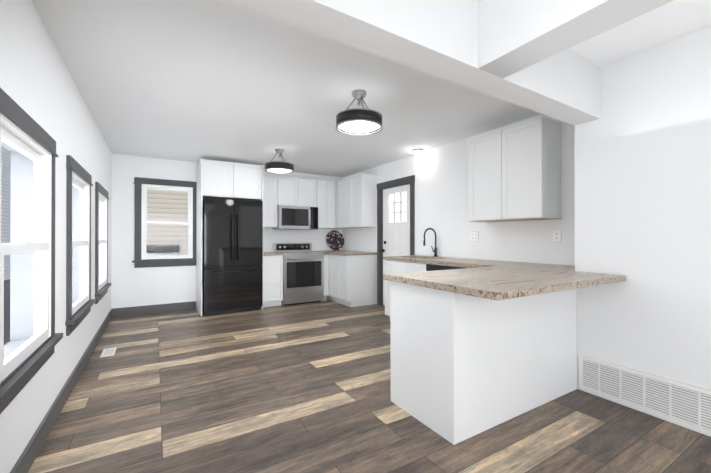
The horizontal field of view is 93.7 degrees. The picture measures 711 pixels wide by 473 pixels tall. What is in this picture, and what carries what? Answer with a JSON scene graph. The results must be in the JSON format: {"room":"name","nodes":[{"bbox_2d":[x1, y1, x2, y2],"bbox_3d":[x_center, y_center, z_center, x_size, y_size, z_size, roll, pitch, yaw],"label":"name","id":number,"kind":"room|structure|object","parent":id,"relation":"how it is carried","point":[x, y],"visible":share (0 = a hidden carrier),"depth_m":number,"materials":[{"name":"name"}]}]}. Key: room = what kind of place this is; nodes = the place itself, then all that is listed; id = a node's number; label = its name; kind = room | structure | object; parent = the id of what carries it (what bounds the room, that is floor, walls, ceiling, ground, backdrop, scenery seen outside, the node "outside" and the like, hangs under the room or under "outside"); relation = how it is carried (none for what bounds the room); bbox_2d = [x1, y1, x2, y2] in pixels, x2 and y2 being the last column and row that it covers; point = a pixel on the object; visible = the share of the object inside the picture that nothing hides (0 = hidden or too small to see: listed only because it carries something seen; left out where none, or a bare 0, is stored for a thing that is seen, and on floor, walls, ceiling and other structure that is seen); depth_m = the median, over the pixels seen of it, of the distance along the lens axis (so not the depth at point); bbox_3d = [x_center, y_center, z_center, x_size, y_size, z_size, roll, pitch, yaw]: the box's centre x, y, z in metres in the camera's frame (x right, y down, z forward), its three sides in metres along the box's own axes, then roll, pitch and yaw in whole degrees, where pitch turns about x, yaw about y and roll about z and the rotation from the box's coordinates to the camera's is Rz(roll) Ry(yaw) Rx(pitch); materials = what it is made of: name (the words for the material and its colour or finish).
{"room":"kitchen","nodes":[
{"label":"kitchen","id":0,"kind":"room"},
{"bbox_2d":[0,0,111,472],"bbox_3d":[-1.407,-0.035,1.099,0.150,2.450,9.320,0,0,-31],"label":"wall","id":1,"kind":"structure","parent":0,"point":[38,85],"depth_m":2.17,"materials":[{"name":"white paint"}]},
{"bbox_2d":[0,88,62,413],"bbox_3d":[-1.722,0.064,1.667,0.215,1.340,1.020,0,0,-31],"label":"window","id":2,"kind":"structure","parent":1,"relation":"in","point":[28,349],"depth_m":1.96,"materials":[{"name":"grey"}]},
{"bbox_2d":[10,309,112,472],"bbox_3d":[-1.335,1.131,1.138,0.016,0.118,9.020,0,0,-31],"label":"baseboard","id":3,"kind":"structure","parent":1,"relation":"attached to","point":[27,458],"depth_m":2.12,"materials":[{"name":"grey wood"}]},
{"bbox_2d":[65,155,95,335],"bbox_3d":[-2.433,0.068,2.850,0.215,1.340,1.020,0,0,-31],"label":"window","id":4,"kind":"structure","parent":1,"relation":"in","point":[80,302],"depth_m":3.14,"materials":[{"name":"grey"}]},
{"bbox_2d":[95,182,110,303],"bbox_3d":[-3.143,0.071,4.034,0.215,1.340,1.020,0,0,-31],"label":"window","id":5,"kind":"structure","parent":1,"relation":"in","point":[102,285],"depth_m":4.28,"materials":[{"name":"grey"}]},
{"bbox_2d":[111,153,341,308],"bbox_3d":[-2.010,-0.021,6.085,3.950,2.450,0.150,0,0,-31],"label":"wall","id":6,"kind":"structure","parent":0,"point":[131,286],"depth_m":5.23,"materials":[{"name":"white paint"}]},
{"bbox_2d":[113,301,195,316],"bbox_3d":[-3.154,1.142,5.298,1.123,0.118,0.016,0,0,-31],"label":"baseboard","id":7,"kind":"structure","parent":6,"relation":"attached to","point":[182,305],"depth_m":5.27,"materials":[{"name":"grey wood"}]},
{"bbox_2d":[132,177,196,267],"bbox_3d":[-3.057,-0.215,5.430,0.960,1.400,0.215,0,0,-31],"label":"window","id":8,"kind":"structure","parent":6,"relation":"in","point":[141,258],"depth_m":5.31,"materials":[{"name":"grey"}]},
{"bbox_2d":[263,174,282,227],"bbox_3d":[-1.605,-0.631,6.049,0.411,0.930,0.327,0,0,-31],"label":"upper cabinet","id":9,"kind":"object","parent":6,"relation":"attached to","point":[272,184],"depth_m":5.93,"materials":[{"name":"white wood"}]},
{"bbox_2d":[283,177,302,205],"bbox_3d":[-1.291,-0.828,6.238,0.438,0.535,0.327,0,0,-31],"label":"upper cabinet","id":10,"kind":"object","parent":6,"relation":"attached to","point":[292,186],"depth_m":6.14,"materials":[{"name":"white wood"}]},
{"bbox_2d":[273,205,317,229],"bbox_3d":[-1.119,-0.344,6.263,0.754,0.424,0.455,0,0,-31],"label":"microwave","id":11,"kind":"object","parent":10,"relation":"attached to","point":[296,218],"visible":0.98,"depth_m":6.09,"materials":[{"name":"silver metal"}]},
{"bbox_2d":[303,178,318,208],"bbox_3d":[-1.015,-0.828,6.404,0.438,0.535,0.327,0,0,-31],"label":"upper cabinet","id":12,"kind":"object","parent":6,"relation":"attached to","point":[310,186],"depth_m":6.32,"materials":[{"name":"white wood"}]},
{"bbox_2d":[318,180,330,228],"bbox_3d":[-0.743,-0.630,6.566,0.312,0.930,0.327,0,0,-31],"label":"upper cabinet","id":13,"kind":"object","parent":6,"relation":"attached to","point":[324,211],"depth_m":6.46,"materials":[{"name":"white wood"}]},
{"bbox_2d":[331,181,334,228],"bbox_3d":[-0.575,-0.630,6.667,0.272,0.930,0.327,0,0,-31],"label":"upper cabinet","id":14,"kind":"object","parent":6,"relation":"attached to","point":[332,182],"depth_m":6.56,"materials":[{"name":"white wood"}]},
{"bbox_2d":[28,299,710,472],"bbox_3d":[0.351,1.242,2.151,4.250,0.100,9.320,0,0,-31],"label":"floor","id":15,"kind":"structure","parent":0,"point":[302,388],"depth_m":2.20,"materials":[{"name":"brown wood"}]},
{"bbox_2d":[100,347,116,357],"bbox_3d":[-2.543,1.193,3.434,0.110,0.006,0.280,0,0,-31],"label":"floor vent","id":16,"kind":"object","parent":15,"relation":"in","point":[108,352],"visible":1,"depth_m":3.42,"materials":[{"name":"grey metal"}]},
{"bbox_2d":[196,158,263,315],"bbox_3d":[-2.096,0.010,5.548,0.940,2.385,0.677,0,0,-31],"label":"surround","id":17,"kind":"object","parent":15,"relation":"on","point":[215,179],"visible":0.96,"depth_m":5.29,"materials":[{"name":"white"}]},
{"bbox_2d":[202,197,262,315],"bbox_3d":[-2.047,0.308,5.466,0.870,1.787,0.771,0,0,-31],"label":"fridge","id":18,"kind":"object","parent":15,"relation":"on","point":[232,256],"visible":1,"depth_m":5.17,"materials":[{"name":"black metal"}]},
{"bbox_2d":[263,254,282,307],"bbox_3d":[-1.554,0.764,5.901,0.350,0.878,0.627,0,0,-31],"label":"base cabinet","id":19,"kind":"object","parent":15,"relation":"on","point":[273,264],"depth_m":5.64,"materials":[{"name":"white wood"}]},
{"bbox_2d":[263,252,278,257],"bbox_3d":[-1.549,0.303,5.893,0.350,0.040,0.648,0,0,-31],"label":"countertop","id":20,"kind":"structure","parent":19,"relation":"on","point":[264,253],"depth_m":5.59,"materials":[{"name":"beige stone"}]},
{"bbox_2d":[273,243,323,305],"bbox_3d":[-1.048,0.661,6.141,0.762,1.085,0.682,0,0,-31],"label":"stove","id":21,"kind":"object","parent":15,"relation":"on","point":[303,273],"visible":0.94,"depth_m":5.93,"materials":[{"name":"silver metal"}]},
{"bbox_2d":[323,254,338,302],"bbox_3d":[-0.153,0.764,6.159,0.681,0.878,0.410,0,0,-31],"label":"base cabinet","id":22,"kind":"object","parent":15,"relation":"on","point":[331,261],"depth_m":6.10,"materials":[{"name":"white wood"}]},
{"bbox_2d":[339,254,376,306],"bbox_3d":[0.021,0.764,5.923,0.627,0.878,0.383,0,0,-31],"label":"base cabinet","id":23,"kind":"object","parent":15,"relation":"on","point":[350,278],"depth_m":5.75,"materials":[{"name":"white wood"}]},
{"bbox_2d":[315,250,374,253],"bbox_3d":[-0.255,0.304,6.279,0.734,0.040,1.318,0,0,-31],"label":"countertop","id":24,"kind":"structure","parent":23,"relation":"on","point":[325,251],"depth_m":6.07,"materials":[{"name":"beige stone"}]},
{"bbox_2d":[326,230,343,250],"bbox_3d":[-0.411,0.077,6.832,0.420,0.414,0.124,0,0,-31],"label":"decorative plate","id":25,"kind":"object","parent":24,"relation":"on","point":[334,240],"visible":1,"depth_m":6.85,"materials":[{"name":"black"}]},
{"bbox_2d":[385,256,422,314],"bbox_3d":[0.794,0.760,4.628,0.633,0.879,0.472,0,0,-31],"label":"base cabinet","id":26,"kind":"object","parent":15,"relation":"on","point":[390,265],"depth_m":4.60,"materials":[{"name":"white wood"}]},
{"bbox_2d":[399,260,418,271],"bbox_3d":[0.984,0.759,4.313,0.633,0.879,0.472,0,0,-31],"label":"base cabinet","id":27,"kind":"object","parent":15,"relation":"on","point":[404,265],"depth_m":4.25,"materials":[{"name":"white wood"}]},
{"bbox_2d":[419,264,450,271],"bbox_3d":[1.256,0.757,3.860,0.633,0.879,0.695,0,0,-31],"label":"base cabinet","id":28,"kind":"object","parent":15,"relation":"on","point":[422,267],"depth_m":3.86,"materials":[{"name":"white"}]},
{"bbox_2d":[387,280,576,444],"bbox_3d":[0.994,0.754,2.515,1.368,0.879,0.600,0,0,-31],"label":"base cabinet","id":29,"kind":"object","parent":15,"relation":"on","point":[477,346],"depth_m":2.15,"materials":[{"name":"white wood"}]},
{"bbox_2d":[383,256,526,267],"bbox_3d":[1.135,0.296,4.048,0.647,0.040,1.840,0,0,-31],"label":"countertop","id":30,"kind":"structure","parent":29,"relation":"on","point":[455,262],"depth_m":3.75,"materials":[{"name":"beige stone"}]},
{"bbox_2d":[423,228,437,256],"bbox_3d":[1.014,0.080,4.571,0.254,0.395,0.101,0,0,-31],"label":"faucet","id":31,"kind":"object","parent":30,"relation":"on","point":[435,248],"depth_m":4.59,"materials":[{"name":"black metal"}]},
{"bbox_2d":[383,264,625,299],"bbox_3d":[1.285,0.292,2.517,1.967,0.040,0.940,0,0,-31],"label":"countertop","id":32,"kind":"structure","parent":29,"relation":"on","point":[504,281],"depth_m":2.15,"materials":[{"name":"beige stone"}]},
{"bbox_2d":[32,0,710,177],"bbox_3d":[0.351,-1.308,2.158,4.250,0.100,9.320,0,0,-31],"label":"ceiling","id":33,"kind":"structure","parent":0,"point":[197,80],"depth_m":2.75,"materials":[{"name":"white paint"}]},
{"bbox_2d":[265,149,293,173],"bbox_3d":[-1.092,-1.093,4.802,0.408,0.312,0.408,0,0,-31],"label":"ceiling light","id":34,"kind":"object","parent":33,"relation":"attached to","point":[278,167],"visible":1,"depth_m":4.71,"materials":[{"name":"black metal"}]},
{"bbox_2d":[336,90,382,135],"bbox_3d":[0.032,-1.098,2.911,0.408,0.312,0.408,0,0,-31],"label":"ceiling light","id":35,"kind":"object","parent":33,"relation":"attached to","point":[363,121],"visible":1,"depth_m":2.83,"materials":[{"name":"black metal"}]},
{"bbox_2d":[224,0,599,124],"bbox_3d":[0.332,-1.069,1.654,3.400,0.380,0.236,0,0,-31],"label":"cross beam","id":36,"kind":"structure","parent":33,"relation":"attached to","point":[438,38],"depth_m":1.65,"materials":[{"name":"white paint"}]},
{"bbox_2d":[413,149,423,154],"bbox_3d":[0.908,-1.214,4.814,0.160,0.070,0.160,0,0,-31],"label":"ceiling light","id":37,"kind":"object","parent":33,"relation":"attached to","point":[418,151],"visible":1,"depth_m":4.77,"materials":[{"name":"silver metal"}]},
{"bbox_2d":[478,0,672,78],"bbox_3d":[1.761,-1.073,0.082,0.210,0.380,4.010,0,0,-31],"label":"beam","id":38,"kind":"structure","parent":33,"relation":"attached to","point":[514,36],"depth_m":1.51,"materials":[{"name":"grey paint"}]},
{"bbox_2d":[342,114,574,265],"bbox_3d":[0.987,-0.024,5.077,0.150,2.450,4.964,0,0,-31],"label":"wall","id":39,"kind":"structure","parent":0,"point":[441,173],"depth_m":4.30,"materials":[{"name":"white paint"}]},
{"bbox_2d":[339,178,346,228],"bbox_3d":[-0.064,-0.630,6.360,0.327,0.930,0.523,0,0,-31],"label":"upper cabinet","id":40,"kind":"object","parent":39,"relation":"attached to","point":[342,183],"depth_m":6.35,"materials":[{"name":"white wood"}]},
{"bbox_2d":[347,173,376,228],"bbox_3d":[0.129,-0.631,6.037,0.327,0.930,0.461,0,0,-31],"label":"upper cabinet","id":41,"kind":"object","parent":39,"relation":"attached to","point":[348,202],"depth_m":5.87,"materials":[{"name":"white wood"}]},
{"bbox_2d":[377,175,414,305],"bbox_3d":[0.697,0.135,5.518,0.192,2.135,0.990,0,0,-31],"label":"door","id":42,"kind":"structure","parent":39,"relation":"attached to","point":[394,238],"depth_m":5.58,"materials":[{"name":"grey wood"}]},
{"bbox_2d":[470,231,478,240],"bbox_3d":[1.468,-0.002,4.120,0.008,0.121,0.123,0,0,-31],"label":"double electrical outlet","id":43,"kind":"object","parent":39,"relation":"attached to","point":[474,235],"visible":1,"depth_m":4.12,"materials":[{"name":"grey plastic"}]},
{"bbox_2d":[469,117,560,221],"bbox_3d":[1.644,-0.636,3.516,0.327,0.936,0.840,0,0,-31],"label":"upper cabinet","id":44,"kind":"object","parent":39,"relation":"attached to","point":[515,173],"visible":1,"depth_m":3.29,"materials":[{"name":"white wood"}]},
{"bbox_2d":[553,230,560,241],"bbox_3d":[1.978,-0.004,3.272,0.008,0.121,0.077,0,0,-31],"label":"electrical outlet","id":45,"kind":"object","parent":39,"relation":"attached to","point":[556,235],"visible":1,"depth_m":3.27,"materials":[{"name":"grey plastic"}]},
{"bbox_2d":[575,25,710,436],"bbox_3d":[3.150,-0.036,0.941,0.700,2.450,4.356,0,0,-31],"label":"wall","id":46,"kind":"structure","parent":0,"point":[643,183],"depth_m":2.23,"materials":[{"name":"white paint"}]},
{"bbox_2d":[579,355,710,434],"bbox_3d":[1.947,1.048,2.247,0.012,0.260,0.800,0,0,-31],"label":"air vent","id":47,"kind":"object","parent":46,"relation":"in","point":[686,405],"visible":1,"depth_m":2.22,"materials":[{"name":"grey metal"}]},
{"label":"outside","id":48,"kind":"structure","parent":0,"visible":0},
{"bbox_2d":[4,279,9,344],"bbox_3d":[-0.532,1.505,2.892,26.000,0.020,30.000,0,0,-31],"label":"ground","id":49,"kind":"structure","parent":48,"point":[6,312],"depth_m":6.69,"materials":[{"name":"grey"}]},
{"bbox_2d":[1,146,405,279],"bbox_3d":[-4.588,-2.132,10.965,12.550,7.300,36.000,0,0,-31],"label":"siding","id":50,"kind":"object","parent":49,"relation":"on","point":[178,201],"depth_m":8.64,"materials":[{"name":"white plastic"}]}
]}

